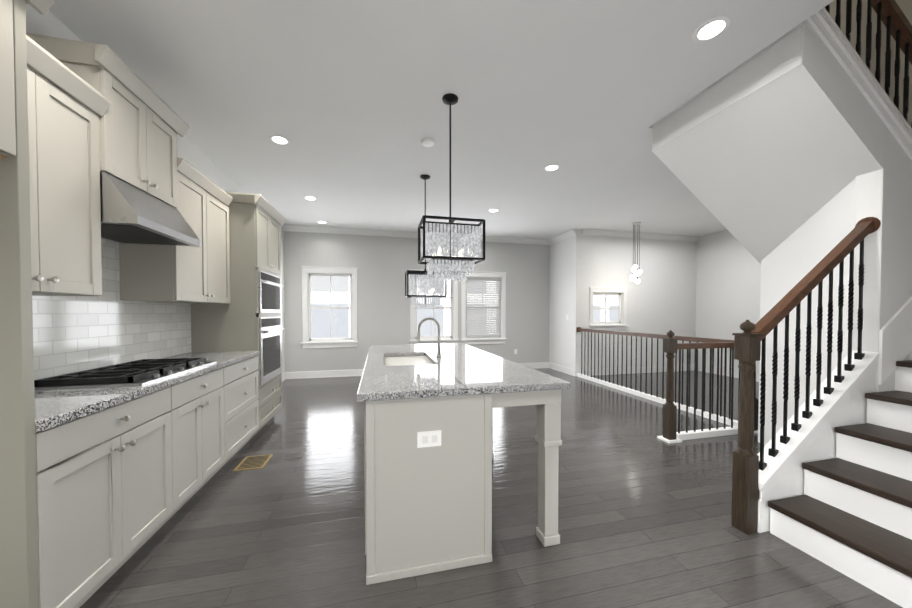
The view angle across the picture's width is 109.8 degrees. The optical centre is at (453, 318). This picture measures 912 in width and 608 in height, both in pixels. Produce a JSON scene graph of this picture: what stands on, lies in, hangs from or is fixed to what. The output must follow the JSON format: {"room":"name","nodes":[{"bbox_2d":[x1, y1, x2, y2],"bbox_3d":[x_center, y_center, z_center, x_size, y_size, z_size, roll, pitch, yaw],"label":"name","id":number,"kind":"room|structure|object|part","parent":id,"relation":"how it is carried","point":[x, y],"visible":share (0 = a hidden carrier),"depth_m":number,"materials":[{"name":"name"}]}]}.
{"room":"kitchen","nodes":[
{"label":"kitchen","id":0,"kind":"room"},
{"bbox_2d":[26,4,284,373],"bbox_3d":[-2.331,-0.230,1.810,0.120,3.000,9.120,0,1,-13],"label":"wall","id":1,"kind":"structure","parent":0,"point":[48,23],"depth_m":3.19,"materials":[{"name":"paint"}]},
{"bbox_2d":[36,68,107,299],"bbox_3d":[-1.982,-0.592,1.357,0.351,0.961,0.654,0,1,-13],"label":"upper cabinet","id":2,"kind":"object","parent":1,"relation":"attached to","point":[73,230],"depth_m":1.55,"materials":[{"name":"paint"}]},
{"bbox_2d":[32,239,190,379],"bbox_3d":[-2.322,-0.172,2.068,0.010,1.045,2.178,0,1,-13],"label":"backsplash","id":3,"kind":"structure","parent":1,"relation":"attached to","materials":[{"name":"tile"}]},
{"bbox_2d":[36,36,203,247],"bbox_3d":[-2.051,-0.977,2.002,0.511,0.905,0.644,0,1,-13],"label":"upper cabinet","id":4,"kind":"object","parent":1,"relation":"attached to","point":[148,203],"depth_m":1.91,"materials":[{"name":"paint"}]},
{"bbox_2d":[100,171,200,246],"bbox_3d":[-2.045,-0.656,2.010,0.499,0.271,0.639,0,1,-13],"label":"range hood","id":5,"kind":"object","parent":4,"relation":"attached to","point":[131,215],"depth_m":1.93,"materials":[{"name":"silver metal"}]},
{"bbox_3d":[-1.994,-1.257,2.054,0.646,0.345,4.020,0,1,-13],"label":"cabinet crown","id":6,"kind":"part","parent":4,"relation":"part of","materials":[{"name":"paint"}]},
{"bbox_2d":[112,188,231,303],"bbox_3d":[-2.301,-0.616,2.733,0.351,0.961,0.879,0,1,-13],"label":"upper cabinet","id":7,"kind":"object","parent":1,"relation":"attached to","point":[143,275],"depth_m":2.50,"materials":[{"name":"paint"}]},
{"bbox_2d":[281,372,285,381],"bbox_3d":[-3.018,1.147,5.101,0.025,0.138,2.377,0,1,-13],"label":"baseboard","id":8,"kind":"structure","parent":1,"relation":"attached to","point":[284,374],"depth_m":6.14,"materials":[{"name":"white wood"}]},
{"bbox_2d":[284,231,549,371],"bbox_3d":[-0.530,-0.320,6.969,5.960,3.000,0.120,0,1,-13],"label":"wall","id":9,"kind":"structure","parent":0,"point":[383,264],"depth_m":6.71,"materials":[{"name":"paint"}]},
{"bbox_2d":[282,224,550,244],"bbox_3d":[-0.507,-1.765,6.844,5.720,0.105,0.085,0,1,-13],"label":"crown molding","id":10,"kind":"structure","parent":9,"relation":"attached to","point":[389,233],"depth_m":6.60,"materials":[{"name":"white wood"}]},
{"bbox_2d":[286,362,548,378],"bbox_3d":[-0.514,1.115,6.926,5.726,0.138,0.025,0,1,-13],"label":"baseboard","id":11,"kind":"structure","parent":9,"relation":"attached to","point":[343,373],"depth_m":6.48,"materials":[{"name":"white wood"}]},
{"bbox_2d":[415,277,452,297],"bbox_3d":[-0.416,-0.673,6.956,0.830,0.467,0.048,0,1,-13],"label":"window blinds","id":12,"kind":"object","parent":9,"relation":"attached to","point":[430,294],"visible":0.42,"depth_m":7.00,"materials":[{"name":"white plastic"}]},
{"bbox_2d":[466,277,500,337],"bbox_3d":[0.675,-0.242,7.216,0.830,1.337,0.037,0,1,-13],"label":"window blinds","id":13,"kind":"object","parent":9,"relation":"attached to","point":[475,329],"visible":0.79,"depth_m":7.21,"materials":[{"name":"white plastic"}]},
{"bbox_2d":[49,0,833,238],"bbox_3d":[1.986,-1.923,2.843,9.010,0.350,9.240,0,1,-13],"label":"ceiling","id":14,"kind":"structure","parent":0,"point":[344,97],"depth_m":2.48,"materials":[{"name":"paint"}]},
{"bbox_2d":[269,135,289,144],"bbox_3d":[-1.704,-1.750,3.150,0.182,0.006,0.182,0,1,-22],"label":"recessed light","id":15,"kind":"object","parent":14,"relation":"in","point":[275,138],"depth_m":3.14,"materials":[{"name":"white"}]},
{"bbox_2d":[304,196,316,199],"bbox_3d":[-2.115,-1.778,4.748,0.182,0.006,0.182,0,1,-22],"label":"recessed light","id":16,"kind":"object","parent":14,"relation":"in","point":[306,197],"depth_m":4.75,"materials":[{"name":"white"}]},
{"bbox_2d":[405,174,446,308],"bbox_3d":[-0.350,-0.944,4.012,0.482,1.648,0.317,0,1,-13],"label":"chandelier","id":17,"kind":"object","parent":14,"relation":"hanging from","point":[428,284],"visible":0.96,"depth_m":3.93,"materials":[{"name":"clear glass"}]},
{"bbox_2d":[421,138,433,146],"bbox_3d":[-0.252,-1.739,3.179,0.128,0.029,0.128,0,1,-22],"label":"smoke detector","id":18,"kind":"object","parent":14,"relation":"in","point":[427,142],"depth_m":3.15,"materials":[{"name":"white plastic"}]},
{"bbox_2d":[418,93,484,280],"bbox_3d":[-0.023,-1.024,2.557,0.482,1.438,0.317,0,1,-13],"label":"chandelier","id":19,"kind":"object","parent":14,"relation":"hanging from","point":[468,242],"visible":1,"depth_m":2.47,"materials":[{"name":"clear glass"}]},
{"bbox_2d":[544,164,559,170],"bbox_3d":[1.154,-1.761,3.752,0.182,0.006,0.182,-1,1,-40],"label":"recessed light","id":20,"kind":"object","parent":14,"relation":"in","point":[552,167],"depth_m":3.73,"materials":[{"name":"white"}]},
{"bbox_2d":[630,222,641,283],"bbox_3d":[3.460,-1.233,6.073,0.225,1.142,0.226,0,1,-13],"label":"pendant light","id":21,"kind":"object","parent":14,"relation":"hanging from","point":[637,272],"visible":1,"depth_m":6.05,"materials":[{"name":"white glass"}]},
{"bbox_3d":[3.460,-0.839,6.080,0.225,0.354,0.226,0,1,-13],"label":"glass","id":22,"kind":"part","parent":21,"relation":"part of","materials":[{"name":"white glass"}]},
{"bbox_2d":[692,16,730,42],"bbox_3d":[1.548,-1.729,1.924,0.182,0.006,0.182,0,1,-22],"label":"recessed light","id":23,"kind":"object","parent":14,"relation":"in","point":[709,32],"depth_m":1.92,"materials":[{"name":"white"}]},
{"bbox_2d":[80,368,902,607],"bbox_3d":[1.986,1.301,2.899,9.010,0.100,9.240,0,1,-13],"label":"floor","id":24,"kind":"structure","parent":0,"point":[644,516],"depth_m":1.92,"materials":[{"name":"grey wood"}]},
{"bbox_2d":[0,0,43,607],"bbox_3d":[-1.688,0.092,0.639,0.598,2.398,0.899,0,1,-13],"label":"tall cabinet","id":25,"kind":"object","parent":24,"relation":"on","point":[21,290],"depth_m":1.11,"materials":[{"name":"paint"}]},
{"bbox_2d":[36,384,175,607],"bbox_3d":[-1.877,0.840,1.466,0.598,0.873,0.770,0,1,-13],"label":"base cabinet","id":26,"kind":"object","parent":24,"relation":"on","point":[107,479],"depth_m":1.43,"materials":[{"name":"paint"}]},
{"bbox_2d":[40,352,259,431],"bbox_3d":[-2.025,0.370,2.146,0.616,0.040,2.178,0,1,-13],"label":"countertop","id":27,"kind":"structure","parent":26,"relation":"on","point":[71,398],"depth_m":1.69,"materials":[{"name":"grey stone"}]},
{"bbox_2d":[34,358,215,389],"bbox_3d":[-1.992,0.329,2.041,0.500,0.044,0.800,0,1,-13],"label":"cooktop","id":28,"kind":"object","parent":27,"relation":"in","point":[143,372],"depth_m":1.84,"materials":[{"name":"black metal"}]},
{"bbox_2d":[176,368,227,511],"bbox_3d":[-2.038,0.828,2.163,0.598,0.873,0.660,0,1,-13],"label":"base cabinet","id":29,"kind":"object","parent":24,"relation":"on","point":[202,402],"depth_m":2.21,"materials":[{"name":"paint"}]},
{"bbox_2d":[188,188,283,428],"bbox_3d":[-2.365,-0.006,3.592,0.613,2.491,0.800,0,1,-13],"label":"tall cabinet","id":30,"kind":"object","parent":24,"relation":"on","point":[252,322],"depth_m":3.25,"materials":[{"name":"paint"}]},
{"bbox_2d":[259,271,283,312],"bbox_3d":[-2.062,-0.280,3.658,0.078,0.431,0.726,0,1,-13],"label":"microwave","id":31,"kind":"object","parent":30,"relation":"in","point":[270,285],"depth_m":3.57,"materials":[{"name":"silver metal"}]},
{"bbox_2d":[259,317,284,384],"bbox_3d":[-2.058,0.335,3.669,0.085,0.701,0.726,0,1,-13],"label":"wall oven","id":32,"kind":"object","parent":30,"relation":"in","point":[270,329],"depth_m":3.57,"materials":[{"name":"silver metal"}]},
{"bbox_2d":[228,356,259,460],"bbox_3d":[-2.198,0.816,2.849,0.598,0.873,0.750,0,1,-13],"label":"base cabinet","id":33,"kind":"object","parent":24,"relation":"on","point":[244,377],"depth_m":2.91,"materials":[{"name":"paint"}]},
{"bbox_2d":[233,454,272,470],"bbox_3d":[-1.730,1.249,2.786,0.220,0.008,0.260,0,1,-13],"label":"floor vent","id":34,"kind":"object","parent":24,"relation":"in","point":[253,462],"visible":1,"depth_m":2.77,"materials":[{"name":"gold metal"}]},
{"bbox_2d":[364,390,561,584],"bbox_3d":[-0.157,0.811,2.743,1.068,0.885,2.260,0,1,-13],"label":"kitchen island","id":35,"kind":"object","parent":24,"relation":"on","point":[428,431],"depth_m":1.61,"materials":[{"name":"paint"}]},
{"bbox_2d":[417,430,440,447],"bbox_3d":[-0.118,0.600,1.595,0.121,0.077,0.006,0,1,-13],"label":"outlet","id":36,"kind":"object","parent":35,"relation":"attached to","point":[425,438],"depth_m":1.59,"materials":[{"name":"white plastic"}]},
{"bbox_2d":[357,343,569,401],"bbox_3d":[-0.167,0.347,2.737,1.110,0.038,2.318,0,1,-13],"label":"island countertop","id":37,"kind":"structure","parent":35,"relation":"on","point":[464,371],"depth_m":1.87,"materials":[{"name":"grey stone"}]},
{"bbox_2d":[385,354,428,365],"bbox_3d":[-0.380,0.461,2.685,0.410,0.212,0.780,0,1,-13],"label":"sink","id":38,"kind":"object","parent":37,"relation":"in","point":[393,359],"depth_m":2.86,"materials":[{"name":"white ceramic"}]},
{"bbox_2d":[417,318,444,357],"bbox_3d":[-0.205,0.161,2.735,0.219,0.335,0.083,0,1,-13],"label":"faucet","id":39,"kind":"object","parent":37,"relation":"on","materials":[{"name":"silver metal"}]},
{"bbox_2d":[576,0,911,607],"bbox_3d":[3.120,-0.710,3.914,3.674,3.886,5.380,0,1,-13],"label":"staircase","id":40,"kind":"structure","parent":24,"relation":"on","point":[786,159],"depth_m":2.09,"materials":[{"name":"white paint"}]},
{"bbox_3d":[2.395,0.654,4.883,1.240,1.126,3.211,0,1,-13],"label":"guard rail","id":41,"kind":"part","parent":40,"relation":"part of","materials":[{"name":"brown wood"}]},
{"bbox_2d":[301,235,696,368],"bbox_3d":[1.288,-0.317,6.831,8.580,3.000,1.210,0,1,-13],"label":"wall","id":42,"kind":"structure","parent":0,"point":[660,298],"depth_m":6.87,"materials":[{"name":"paint"}]},
{"bbox_3d":[-2.483,-0.221,6.492,1.080,1.620,0.170,0,1,-13],"label":"window casing","id":43,"kind":"part","parent":42,"relation":"part of","materials":[{"name":"white wood"}]},
{"bbox_3d":[-0.418,-0.230,6.971,1.080,1.620,0.170,0,1,-13],"label":"window casing","id":44,"kind":"part","parent":42,"relation":"part of","materials":[{"name":"white wood"}]},
{"bbox_3d":[0.673,-0.234,7.224,1.080,1.620,0.170,0,1,-13],"label":"window casing","id":45,"kind":"part","parent":42,"relation":"part of","materials":[{"name":"white wood"}]},
{"bbox_3d":[3.229,-0.206,6.784,0.716,0.656,0.004,0,1,-13],"label":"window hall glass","id":46,"kind":"part","parent":42,"relation":"part of","materials":[{"name":"glass"}]},
{"bbox_3d":[3.237,-0.206,6.752,0.920,0.880,0.170,0,1,-13],"label":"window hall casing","id":47,"kind":"part","parent":42,"relation":"part of","materials":[{"name":"white wood"}]},
{"bbox_2d":[582,364,693,375],"bbox_3d":[4.051,1.116,6.917,2.930,0.138,0.025,0,1,-13],"label":"baseboard","id":48,"kind":"structure","parent":42,"relation":"attached to","point":[654,368],"depth_m":6.86,"materials":[{"name":"white wood"}]},
{"bbox_2d":[582,229,699,241],"bbox_3d":[4.058,-1.765,6.835,2.930,0.105,0.085,0,1,-13],"label":"crown molding","id":49,"kind":"structure","parent":42,"relation":"attached to","point":[595,232],"depth_m":6.80,"materials":[{"name":"white wood"}]},
{"bbox_2d":[549,229,581,375],"bbox_3d":[2.445,-0.321,7.064,0.120,3.000,1.040,0,1,-13],"label":"wall","id":50,"kind":"structure","parent":0,"point":[565,299],"depth_m":6.88,"materials":[{"name":"paint"}]},
{"bbox_2d":[548,229,575,243],"bbox_3d":[2.357,-1.767,6.964,0.085,0.105,0.935,0,1,-13],"label":"crown molding","id":51,"kind":"structure","parent":50,"relation":"attached to","point":[572,232],"depth_m":6.92,"materials":[{"name":"white wood"}]},
{"bbox_2d":[549,362,574,375],"bbox_3d":[2.381,1.113,7.057,0.025,0.138,1.007,0,1,-13],"label":"baseboard","id":52,"kind":"structure","parent":50,"relation":"attached to","point":[553,366],"depth_m":7.00,"materials":[{"name":"white wood"}]},
{"bbox_2d":[695,230,760,381],"bbox_3d":[6.447,-1.606,3.288,0.120,5.700,8.080,0,1,-13],"label":"wall","id":53,"kind":"structure","parent":0,"point":[728,277],"depth_m":6.64,"materials":[{"name":"paint"}]},
{"bbox_2d":[829,0,911,126],"bbox_3d":[3.658,-1.589,2.323,3.590,5.700,2.300,0,1,-13],"label":"wall","id":54,"kind":"structure","parent":0,"point":[905,6],"depth_m":3.60,"materials":[{"name":"paint"}]},
{"label":"outside","id":55,"kind":"structure","parent":0,"visible":0},
{"bbox_2d":[311,276,617,337],"bbox_3d":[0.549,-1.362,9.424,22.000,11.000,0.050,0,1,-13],"label":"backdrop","id":56,"kind":"structure","parent":55,"point":[427,328],"depth_m":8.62,"materials":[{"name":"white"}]}
]}

